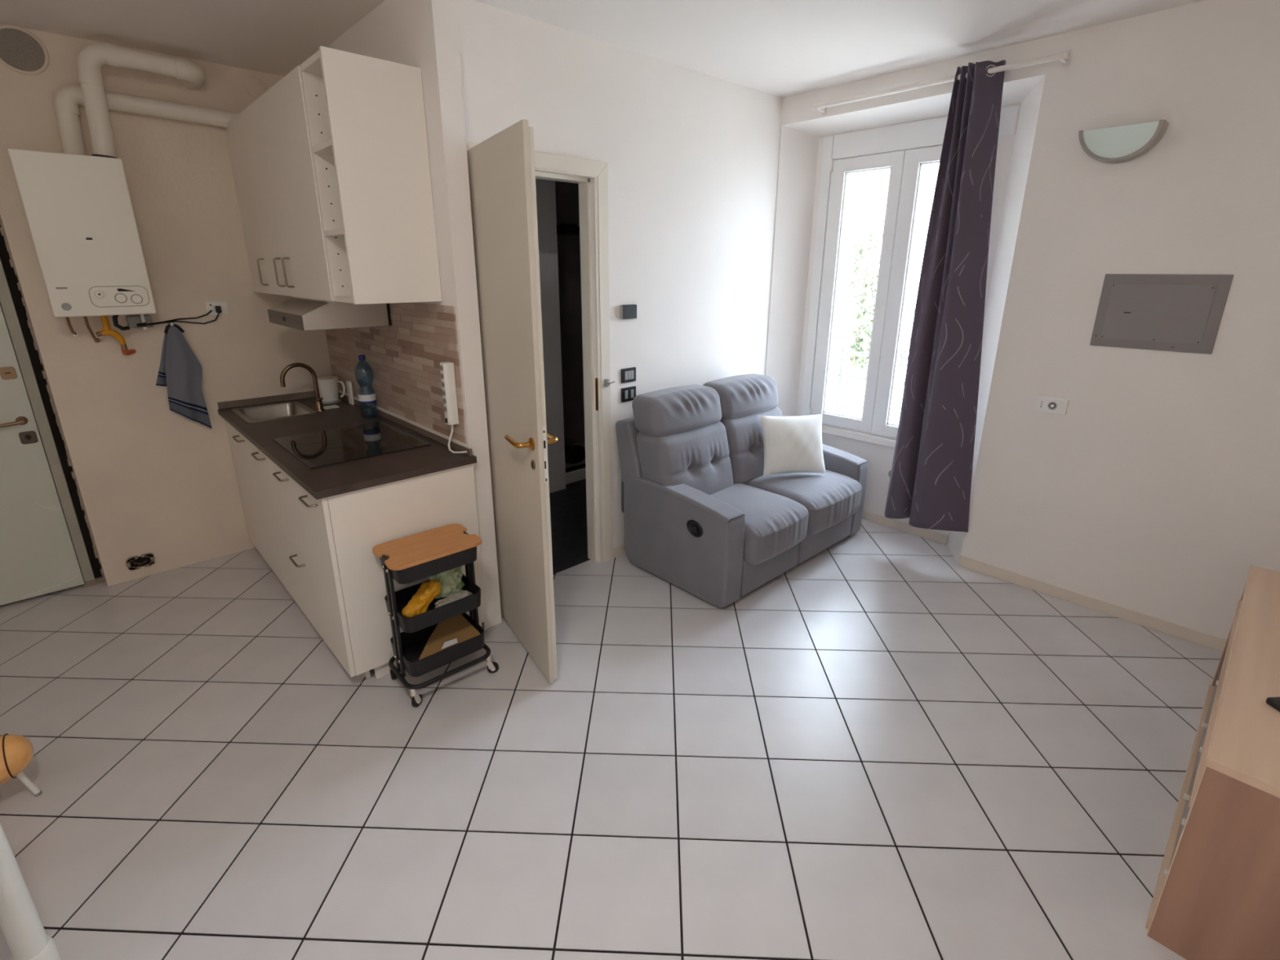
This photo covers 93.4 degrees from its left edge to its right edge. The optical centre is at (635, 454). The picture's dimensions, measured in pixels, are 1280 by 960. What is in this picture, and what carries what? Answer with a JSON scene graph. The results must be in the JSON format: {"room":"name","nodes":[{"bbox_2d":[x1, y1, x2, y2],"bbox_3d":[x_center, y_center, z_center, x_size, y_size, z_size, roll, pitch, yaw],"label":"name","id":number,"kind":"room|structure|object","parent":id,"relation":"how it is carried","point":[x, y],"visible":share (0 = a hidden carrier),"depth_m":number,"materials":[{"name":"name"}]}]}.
{"room":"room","nodes":[
{"label":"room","id":0,"kind":"room"},
{"bbox_2d":[0,23,332,586],"bbox_3d":[-3.008,-0.576,2.967,2.800,2.700,0.190,-15,23,-40],"label":"wall","id":1,"kind":"structure","parent":0,"point":[157,480],"depth_m":3.24,"materials":[{"name":"paint"}]},
{"bbox_2d":[0,24,48,75],"bbox_3d":[-2.749,-1.806,2.692,0.190,0.190,0.014,-15,23,-40],"label":"air vent","id":2,"kind":"object","parent":1,"relation":"in","point":[21,51],"visible":1,"depth_m":2.70,"materials":[{"name":"grey plastic"}]},
{"bbox_2d":[0,214,107,605],"bbox_3d":[-3.350,-0.216,2.748,1.028,2.140,0.189,-15,23,-40],"label":"door","id":3,"kind":"structure","parent":1,"relation":"in","point":[47,544],"depth_m":3.08,"materials":[{"name":"paint"}]},
{"bbox_2d":[7,148,156,317],"bbox_3d":[-2.597,-1.023,2.855,0.373,0.696,0.320,-15,23,-40],"label":"boiler","id":4,"kind":"object","parent":1,"relation":"attached to","point":[78,209],"visible":1,"depth_m":2.74,"materials":[{"name":"white metal"}]},
{"bbox_2d":[75,42,205,158],"bbox_3d":[-2.374,-1.674,2.943,0.525,0.501,0.227,-15,23,-40],"label":"flue pipe","id":5,"kind":"object","parent":4,"relation":"attached to","point":[91,58],"visible":0.94,"depth_m":2.77,"materials":[{"name":"beige metal"}]},
{"bbox_2d":[52,84,239,155],"bbox_3d":[-2.364,-1.620,3.049,0.852,0.330,0.092,-15,23,-40],"label":"pipe","id":6,"kind":"object","parent":4,"relation":"attached to","point":[67,99],"visible":0.71,"depth_m":2.89,"materials":[{"name":"beige metal"}]},
{"bbox_2d":[111,306,222,330],"bbox_3d":[-2.485,-0.731,3.214,0.083,0.099,0.494,12,21,33],"label":"cable","id":7,"kind":"object","parent":4,"relation":"attached to","point":[218,308],"visible":0.98,"depth_m":3.23,"materials":[{"name":"black plastic"}]},
{"bbox_2d":[65,315,136,355],"bbox_3d":[-2.694,-0.608,3.047,0.240,0.229,0.124,-15,23,-40],"label":"pipe","id":8,"kind":"object","parent":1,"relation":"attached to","point":[106,331],"visible":0.91,"depth_m":3.02,"materials":[{"name":"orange metal"}]},
{"bbox_2d":[125,314,153,329],"bbox_3d":[-2.582,-0.701,3.141,0.100,0.095,0.090,-15,23,-40],"label":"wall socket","id":9,"kind":"object","parent":1,"relation":"attached to","point":[132,321],"visible":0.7,"depth_m":3.12,"materials":[{"name":"grey plastic"}]},
{"bbox_2d":[125,552,155,570],"bbox_3d":[-2.786,0.602,3.397,0.126,0.076,0.021,-15,23,-40],"label":"wall box","id":10,"kind":"object","parent":1,"relation":"attached to","point":[134,562],"visible":1,"depth_m":3.39,"materials":[{"name":"paint"}]},
{"bbox_2d":[204,301,228,315],"bbox_3d":[-2.344,-0.820,3.382,0.100,0.072,0.024,-15,23,-40],"label":"wall socket","id":11,"kind":"object","parent":1,"relation":"attached to","point":[210,306],"visible":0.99,"depth_m":3.38,"materials":[{"name":"white plastic"}]},
{"bbox_2d":[244,77,266,98],"bbox_3d":[-2.069,-2.001,3.293,0.104,0.104,0.009,-15,23,-40],"label":"cover plate","id":12,"kind":"object","parent":1,"relation":"attached to","point":[255,87],"visible":0.84,"depth_m":3.29,"materials":[{"name":"paint"}]},
{"bbox_3d":[-2.498,-0.703,3.249,0.023,0.023,0.052,-15,23,-40],"label":"towel hook","id":13,"kind":"object","parent":1,"relation":"attached to","visible":0},
{"bbox_2d":[155,322,212,428],"bbox_3d":[-2.505,-0.421,3.311,0.217,0.600,0.070,-8,19,-24],"label":"kitchen towel","id":14,"kind":"object","parent":13,"relation":"hanging from","point":[180,370],"visible":1,"depth_m":3.31,"materials":[{"name":"blue fabric"}]},
{"bbox_2d":[325,0,502,629],"bbox_3d":[-1.341,-0.654,3.221,0.103,2.700,1.885,-15,23,-40],"label":"wall","id":15,"kind":"structure","parent":0,"point":[401,365],"depth_m":2.58,"materials":[{"name":"paint"}]},
{"bbox_2d":[224,66,333,301],"bbox_3d":[-1.620,-1.235,2.985,0.393,0.860,1.380,-15,23,-40],"label":"upper cabinet","id":16,"kind":"object","parent":15,"relation":"attached to","point":[268,141],"visible":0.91,"depth_m":2.75,"materials":[{"name":"white laminate"}]},
{"bbox_2d":[267,296,391,330],"bbox_3d":[-1.564,-0.735,3.061,0.412,0.142,0.600,-15,23,-40],"label":"hood","id":17,"kind":"object","parent":16,"relation":"attached to","point":[300,313],"visible":0.84,"depth_m":2.87,"materials":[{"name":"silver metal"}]},
{"bbox_2d":[299,45,441,304],"bbox_3d":[-1.046,-1.060,2.416,0.358,0.866,0.270,-15,23,-40],"label":"wall shelf","id":18,"kind":"object","parent":15,"relation":"attached to","point":[366,116],"visible":1,"depth_m":2.32,"materials":[{"name":"white laminate"}]},
{"bbox_2d":[440,361,466,453],"bbox_3d":[-0.789,-0.199,2.616,0.054,0.394,0.125,-15,23,-40],"label":"power strip","id":19,"kind":"object","parent":15,"relation":"attached to","point":[447,371],"visible":1,"depth_m":2.61,"materials":[{"name":"white plastic"}]},
{"bbox_2d":[466,119,557,683],"bbox_3d":[-0.524,-0.143,2.521,0.179,2.116,0.715,-10,20,-29],"label":"door","id":20,"kind":"structure","parent":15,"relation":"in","point":[501,167],"depth_m":2.36,"materials":[{"name":"paint"}]},
{"bbox_2d":[535,178,565,493],"bbox_3d":[-1.066,-0.776,4.041,1.325,2.450,0.075,-15,23,-40],"label":"wall partition","id":21,"kind":"structure","parent":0,"point":[545,188],"depth_m":4.38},
{"bbox_2d":[555,181,585,445],"bbox_3d":[-0.584,-0.894,4.254,2.445,2.550,1.900,-15,23,-40],"label":"wall","id":22,"kind":"structure","parent":0,"point":[566,193],"depth_m":5.36,"materials":[{"name":"paint"}]},
{"bbox_2d":[0,0,1205,97],"bbox_3d":[-0.329,-1.697,1.827,5.700,0.120,5.100,-15,23,-40],"label":"ceiling","id":23,"kind":"structure","parent":0,"point":[780,48],"depth_m":2.66,"materials":[{"name":"paint"}]},
{"bbox_2d":[0,479,1222,959],"bbox_3d":[-0.457,1.011,2.614,5.450,0.120,5.200,-15,23,-40],"label":"floor","id":24,"kind":"structure","parent":0,"point":[886,747],"depth_m":2.10,"materials":[{"name":"tile"}]},
{"bbox_2d":[0,733,42,797],"bbox_3d":[-2.110,1.040,1.877,0.360,0.262,0.166,-15,23,-40],"label":"footstool","id":25,"kind":"object","parent":24,"relation":"on","point":[16,751],"visible":1,"depth_m":1.92,"materials":[{"name":"brown fabric"}]},
{"bbox_2d":[0,822,62,959],"bbox_3d":[-1.536,1.089,0.912,0.865,0.735,0.685,-15,23,-40],"label":"table","id":26,"kind":"object","parent":24,"relation":"on","point":[21,926],"visible":1,"depth_m":1.40,"materials":[{"name":"paint"}]},
{"bbox_2d":[224,419,486,679],"bbox_3d":[-1.570,0.314,3.195,0.655,0.866,1.824,-15,23,-40],"label":"base cabinet","id":27,"kind":"object","parent":24,"relation":"on","point":[320,550],"visible":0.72,"depth_m":2.52,"materials":[{"name":"white laminate"}]},
{"bbox_2d":[217,396,476,499],"bbox_3d":[-1.557,-0.114,3.064,0.650,0.028,1.845,-15,23,-40],"label":"countertop","id":28,"kind":"structure","parent":27,"relation":"on","point":[321,482],"depth_m":2.63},
{"bbox_2d":[217,391,315,408],"bbox_3d":[-2.186,-0.345,3.691,0.623,0.040,0.012,-15,23,-40],"label":"trim","id":29,"kind":"structure","parent":28,"relation":"on","point":[236,403],"depth_m":3.64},
{"bbox_2d":[231,400,316,422],"bbox_3d":[-2.064,-0.177,3.464,0.346,0.154,0.446,-15,23,-40],"label":"sink","id":30,"kind":"object","parent":28,"relation":"in","point":[260,413],"visible":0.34,"depth_m":3.57,"materials":[{"name":"silver metal"}]},
{"bbox_2d":[280,362,324,411],"bbox_3d":[-1.849,-0.368,3.356,0.202,0.284,0.104,-15,23,-40],"label":"tap","id":31,"kind":"object","parent":28,"relation":"on","point":[318,402],"visible":1,"depth_m":3.39,"materials":[{"name":"brown metal"}]},
{"bbox_2d":[316,376,345,404],"bbox_3d":[-1.860,-0.398,3.671,0.152,0.154,0.136,-15,23,-40],"label":"mug","id":32,"kind":"object","parent":28,"relation":"on","point":[327,385],"visible":0.85,"depth_m":3.63,"materials":[{"name":"white ceramic"}]},
{"bbox_2d":[323,404,339,409],"bbox_3d":[-1.791,-0.279,3.539,0.080,0.006,0.070,-15,23,-40],"label":"cleaning cloth","id":33,"kind":"object","parent":28,"relation":"on","point":[331,406],"visible":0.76,"depth_m":3.53,"materials":[{"name":"white fabric"}]},
{"bbox_2d":[346,380,354,404],"bbox_3d":[-1.706,-0.370,3.607,0.015,0.140,0.060,-15,23,-40],"label":"board","id":34,"kind":"object","parent":28,"relation":"on","point":[348,384],"visible":1,"depth_m":3.59,"materials":[{"name":"white plastic"}]},
{"bbox_2d":[272,421,431,469],"bbox_3d":[-1.337,-0.060,2.831,0.514,0.006,0.595,-15,23,-40],"label":"cooktop","id":35,"kind":"object","parent":28,"relation":"in","point":[319,449],"visible":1,"depth_m":2.79,"materials":[{"name":"black glass"}]},
{"bbox_2d":[358,354,376,404],"bbox_3d":[-1.457,-0.367,3.258,0.090,0.341,0.090,-15,23,-40],"label":"water bottle","id":36,"kind":"object","parent":28,"relation":"on","point":[369,397],"visible":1,"depth_m":3.24,"materials":[{"name":"blue plastic"}]},
{"bbox_2d":[337,389,472,456],"bbox_3d":[-1.336,-0.213,3.262,0.015,0.042,1.824,-15,23,-40],"label":"trim","id":37,"kind":"structure","parent":28,"relation":"on","point":[455,444],"depth_m":3.01,"materials":[{"name":"white"}]},
{"bbox_2d":[372,523,498,706],"bbox_3d":[-0.828,0.651,2.511,0.391,0.627,0.287,-15,22,-39],"label":"trolley","id":38,"kind":"object","parent":24,"relation":"on","point":[414,557],"visible":0.91,"depth_m":2.41,"materials":[{"name":"black metal"}]},
{"bbox_2d":[401,580,441,617],"bbox_3d":[-0.857,0.582,2.420,0.081,0.123,0.182,9,19,26],"label":"packet","id":39,"kind":"object","parent":38,"relation":"in","point":[419,603],"visible":0.87,"depth_m":2.41,"materials":[{"name":"yellow plastic"}]},
{"bbox_2d":[379,546,476,584],"bbox_3d":[-0.830,0.401,2.423,0.332,0.068,0.236,-15,22,-39],"label":"tray","id":40,"kind":"object","parent":38,"relation":"on","point":[408,564],"depth_m":2.32,"materials":[{"name":"black metal"}]},
{"bbox_2d":[384,573,480,632],"bbox_3d":[-0.830,0.601,2.485,0.332,0.068,0.236,-15,22,-39],"label":"tray","id":41,"kind":"object","parent":38,"relation":"on","point":[433,615],"depth_m":2.43,"materials":[{"name":"black metal"}]},
{"bbox_2d":[390,612,484,676],"bbox_3d":[-0.830,0.790,2.544,0.332,0.072,0.236,-15,22,-39],"label":"tray","id":42,"kind":"object","parent":38,"relation":"on","point":[413,644],"depth_m":2.50,"materials":[{"name":"black metal"}]},
{"bbox_2d":[427,565,465,599],"bbox_3d":[-0.797,0.539,2.543,0.162,0.161,0.097,-15,23,-40],"label":"packet","id":43,"kind":"object","parent":38,"relation":"in","point":[451,581],"visible":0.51,"depth_m":2.51,"materials":[{"name":"green plastic"}]},
{"bbox_2d":[418,613,480,659],"bbox_3d":[-0.822,0.766,2.539,0.285,0.016,0.193,-15,23,-40],"label":"cardboard sheet","id":44,"kind":"object","parent":38,"relation":"in","point":[451,632],"visible":0.94,"depth_m":2.55,"materials":[{"name":"brown cardboard"}]},
{"bbox_2d":[434,590,472,608],"bbox_3d":[-0.749,0.603,2.489,0.062,0.054,0.174,15,22,39],"label":"clear bag","id":45,"kind":"object","parent":38,"relation":"in","point":[454,597],"visible":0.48,"depth_m":2.47,"materials":[{"name":"plastic"}]},
{"bbox_2d":[556,225,586,484],"bbox_3d":[-0.485,-0.850,5.091,0.910,1.970,0.660,-15,23,-40],"label":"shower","id":46,"kind":"object","parent":24,"relation":"on","point":[576,472],"visible":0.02,"depth_m":4.94,"materials":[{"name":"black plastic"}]},
{"bbox_2d":[564,444,585,463],"bbox_3d":[-0.552,-0.002,5.175,0.280,0.100,0.280,-15,23,-40],"label":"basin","id":47,"kind":"object","parent":46,"relation":"on","point":[574,454],"visible":0.63,"depth_m":5.09,"materials":[{"name":"black ceramic"}]},
{"bbox_2d":[564,440,586,484],"bbox_3d":[-0.485,0.043,5.368,0.910,0.100,0.660,-15,23,-40],"label":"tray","id":48,"kind":"object","parent":46,"relation":"on","point":[576,473],"depth_m":4.96,"materials":[{"name":"plastic"}]},
{"bbox_2d":[615,373,868,608],"bbox_3d":[0.702,0.098,3.635,1.421,1.022,0.919,-15,23,-40],"label":"sofa","id":49,"kind":"object","parent":24,"relation":"on","point":[702,516],"visible":0.94,"depth_m":3.34,"materials":[{"name":"grey fabric"}]},
{"bbox_2d":[636,421,733,494],"bbox_3d":[0.300,0.041,3.467,0.567,0.410,0.319,-15,23,-40],"label":"cushion","id":50,"kind":"object","parent":49,"relation":"on","point":[700,457],"depth_m":3.33,"materials":[{"name":"grey fabric"}]},
{"bbox_2d":[720,406,782,484],"bbox_3d":[0.722,-0.075,3.841,0.572,0.410,0.319,-15,23,-40],"label":"cushion","id":51,"kind":"object","parent":49,"relation":"on","point":[744,435],"depth_m":3.65,"materials":[{"name":"grey fabric"}]},
{"bbox_2d":[709,483,808,564],"bbox_3d":[0.609,0.359,3.371,0.526,0.244,0.562,-15,23,-40],"label":"seat cushion","id":52,"kind":"object","parent":49,"relation":"on","point":[775,522],"depth_m":3.21,"materials":[{"name":"grey fabric"}]},
{"bbox_2d":[760,413,826,475],"bbox_3d":[0.967,-0.063,3.704,0.400,0.346,0.176,-2,17,-6],"label":"throw pillow","id":53,"kind":"object","parent":49,"relation":"on","point":[792,444],"visible":1,"depth_m":3.66,"materials":[{"name":"white fabric"}]},
{"bbox_2d":[744,469,862,535],"bbox_3d":[1.025,0.245,3.739,0.596,0.244,0.562,-15,23,-40],"label":"seat cushion","id":54,"kind":"object","parent":49,"relation":"on","point":[831,497],"depth_m":3.57,"materials":[{"name":"grey fabric"}]},
{"bbox_2d":[1145,564,1279,959],"bbox_3d":[2.018,0.896,1.808,1.422,0.580,0.458,-15,23,-40],"label":"dresser","id":55,"kind":"object","parent":24,"relation":"on","point":[1216,896],"visible":1,"depth_m":1.48,"materials":[{"name":"brown wood"}]},
{"bbox_2d":[1189,600,1241,807],"bbox_3d":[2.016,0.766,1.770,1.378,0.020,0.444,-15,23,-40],"label":"drawer","id":56,"kind":"object","parent":55,"relation":"attached to","point":[1202,759],"depth_m":1.78,"materials":[{"name":"brown wood"}]},
{"bbox_2d":[1266,697,1279,711],"bbox_3d":[1.690,0.670,1.514,0.044,0.021,0.170,-1,17,-3],"label":"remote control","id":57,"kind":"object","parent":55,"relation":"on","point":[1274,702],"visible":1,"depth_m":1.58,"materials":[{"name":"black plastic"}]},
{"bbox_2d":[455,0,782,562],"bbox_3d":[0.222,-0.783,3.643,2.900,2.700,0.100,-15,23,-40],"label":"wall","id":58,"kind":"structure","parent":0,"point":[691,156],"depth_m":3.35,"materials":[{"name":"paint"}]},
{"bbox_2d":[466,142,612,563],"bbox_3d":[-0.461,-0.344,3.106,0.775,2.178,0.115,-15,23,-40],"label":"door frame","id":59,"kind":"structure","parent":58,"relation":"attached to","point":[548,166],"depth_m":3.21,"materials":[{"name":"beige paint"}]},
{"bbox_2d":[604,378,615,386],"bbox_3d":[-0.142,-0.394,3.302,0.064,0.042,0.024,-15,23,-40],"label":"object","id":60,"kind":"structure","parent":59,"relation":"attached to","point":[606,384],"depth_m":3.29,"materials":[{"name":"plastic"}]},
{"bbox_2d":[612,544,625,558],"bbox_3d":[0.392,0.452,4.113,1.455,0.062,0.009,-15,23,-40],"label":"baseboard","id":61,"kind":"structure","parent":58,"relation":"attached to","point":[620,550],"depth_m":3.67,"materials":[{"name":"tile"}]},
{"bbox_2d":[619,304,636,319],"bbox_3d":[-0.040,-0.782,3.300,0.108,0.074,0.025,-15,23,-40],"label":"thermostat","id":62,"kind":"object","parent":58,"relation":"attached to","point":[626,311],"visible":1,"depth_m":3.28,"materials":[{"name":"black plastic"}]},
{"bbox_2d":[621,367,635,382],"bbox_3d":[-0.039,-0.451,3.413,0.110,0.080,0.012,-15,23,-40],"label":"light switch","id":63,"kind":"object","parent":58,"relation":"attached to","point":[628,375],"visible":1,"depth_m":3.41,"materials":[{"name":"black plastic"}]},
{"bbox_2d":[621,386,635,402],"bbox_3d":[-0.039,-0.346,3.445,0.110,0.080,0.012,-15,23,-40],"label":"light switch","id":64,"kind":"object","parent":58,"relation":"attached to","point":[628,393],"visible":0.94,"depth_m":3.44,"materials":[{"name":"black plastic"}]},
{"bbox_2d":[764,0,1279,639],"bbox_3d":[2.252,-0.673,3.291,0.660,2.700,3.200,-15,23,-40],"label":"wall","id":65,"kind":"structure","parent":0,"point":[1156,491],"depth_m":2.80,"materials":[{"name":"paint"}]},
{"bbox_2d":[796,103,1021,542],"bbox_3d":[1.730,-0.790,4.007,0.450,2.500,1.165,-15,23,-40],"label":"wall window","id":66,"kind":"structure","parent":65,"relation":"in","point":[878,451],"depth_m":4.06,"materials":[{"name":"paint"}]},
{"bbox_2d":[808,144,942,439],"bbox_3d":[1.608,-0.974,3.821,0.107,1.760,0.980,-15,23,-40],"label":"window","id":67,"kind":"structure","parent":66,"relation":"attached to","point":[906,167],"depth_m":3.87,"materials":[{"name":"white plastic"}]},
{"bbox_2d":[862,510,948,544],"bbox_3d":[1.583,0.414,4.238,0.009,0.062,1.165,-15,23,-40],"label":"baseboard","id":68,"kind":"structure","parent":66,"relation":"attached to","point":[922,532],"depth_m":4.01,"materials":[{"name":"tile"}]},
{"bbox_2d":[811,48,1072,115],"bbox_3d":[1.514,-1.929,3.153,0.100,0.070,1.285,-15,23,-40],"label":"curtain rod","id":69,"kind":"object","parent":65,"relation":"attached to","point":[1065,57],"visible":1,"depth_m":3.10,"materials":[{"name":"white metal"}]},
{"bbox_2d":[884,59,1005,532],"bbox_3d":[1.704,-0.735,3.230,0.460,2.404,0.140,16,23,42],"label":"curtain","id":70,"kind":"object","parent":69,"relation":"hanging from","point":[930,484],"visible":1,"depth_m":3.25,"materials":[{"name":"fabric"}]},
{"bbox_2d":[1035,395,1068,414],"bbox_3d":[2.111,-0.250,3.063,0.012,0.077,0.134,-15,23,-40],"label":"power outlet","id":71,"kind":"object","parent":65,"relation":"attached to","point":[1044,404],"visible":1,"depth_m":3.06,"materials":[{"name":"white plastic"}]},
{"bbox_2d":[1040,401,1057,409],"bbox_3d":[2.100,-0.251,3.068,0.003,0.040,0.071,-15,23,-40],"label":"socket","id":72,"kind":"object","parent":71,"relation":"attached to","point":[1044,405],"depth_m":3.07,"materials":[{"name":"white plastic"}]},
{"bbox_2d":[958,555,1226,652],"bbox_3d":[2.467,0.802,2.988,0.009,0.062,1.642,-15,23,-40],"label":"baseboard","id":73,"kind":"structure","parent":65,"relation":"attached to","point":[1192,635],"depth_m":3.08,"materials":[{"name":"tile"}]},
{"bbox_2d":[1078,119,1168,164],"bbox_3d":[2.116,-1.358,2.643,0.106,0.139,0.300,-15,23,-40],"label":"wall lamp","id":74,"kind":"object","parent":65,"relation":"attached to","point":[1123,144],"visible":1,"depth_m":2.62,"materials":[{"name":"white glass"}]},
{"bbox_2d":[1089,274,1233,354],"bbox_3d":[2.329,-0.636,2.698,0.012,0.328,0.434,-15,23,-40],"label":"panel","id":75,"kind":"object","parent":65,"relation":"attached to","point":[1175,313],"visible":1,"depth_m":2.68,"materials":[{"name":"grey paint"}]},
{"label":"outside","id":76,"kind":"structure","parent":0,"visible":0},
{"bbox_2d":[839,319,912,423],"bbox_3d":[23.398,-1.683,23.180,56.560,0.100,80.000,-15,23,-40],"label":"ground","id":77,"kind":"structure","parent":76,"point":[858,401],"depth_m":27.08,"materials":[{"name":"white"}]},
{"bbox_2d":[838,217,915,414],"bbox_3d":[4.496,-1.453,11.677,1.911,6.248,2.410,-15,23,-40],"label":"tree","id":78,"kind":"object","parent":77,"relation":"on","point":[862,334],"visible":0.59,"depth_m":11.34,"materials":[{"name":"green plant"}]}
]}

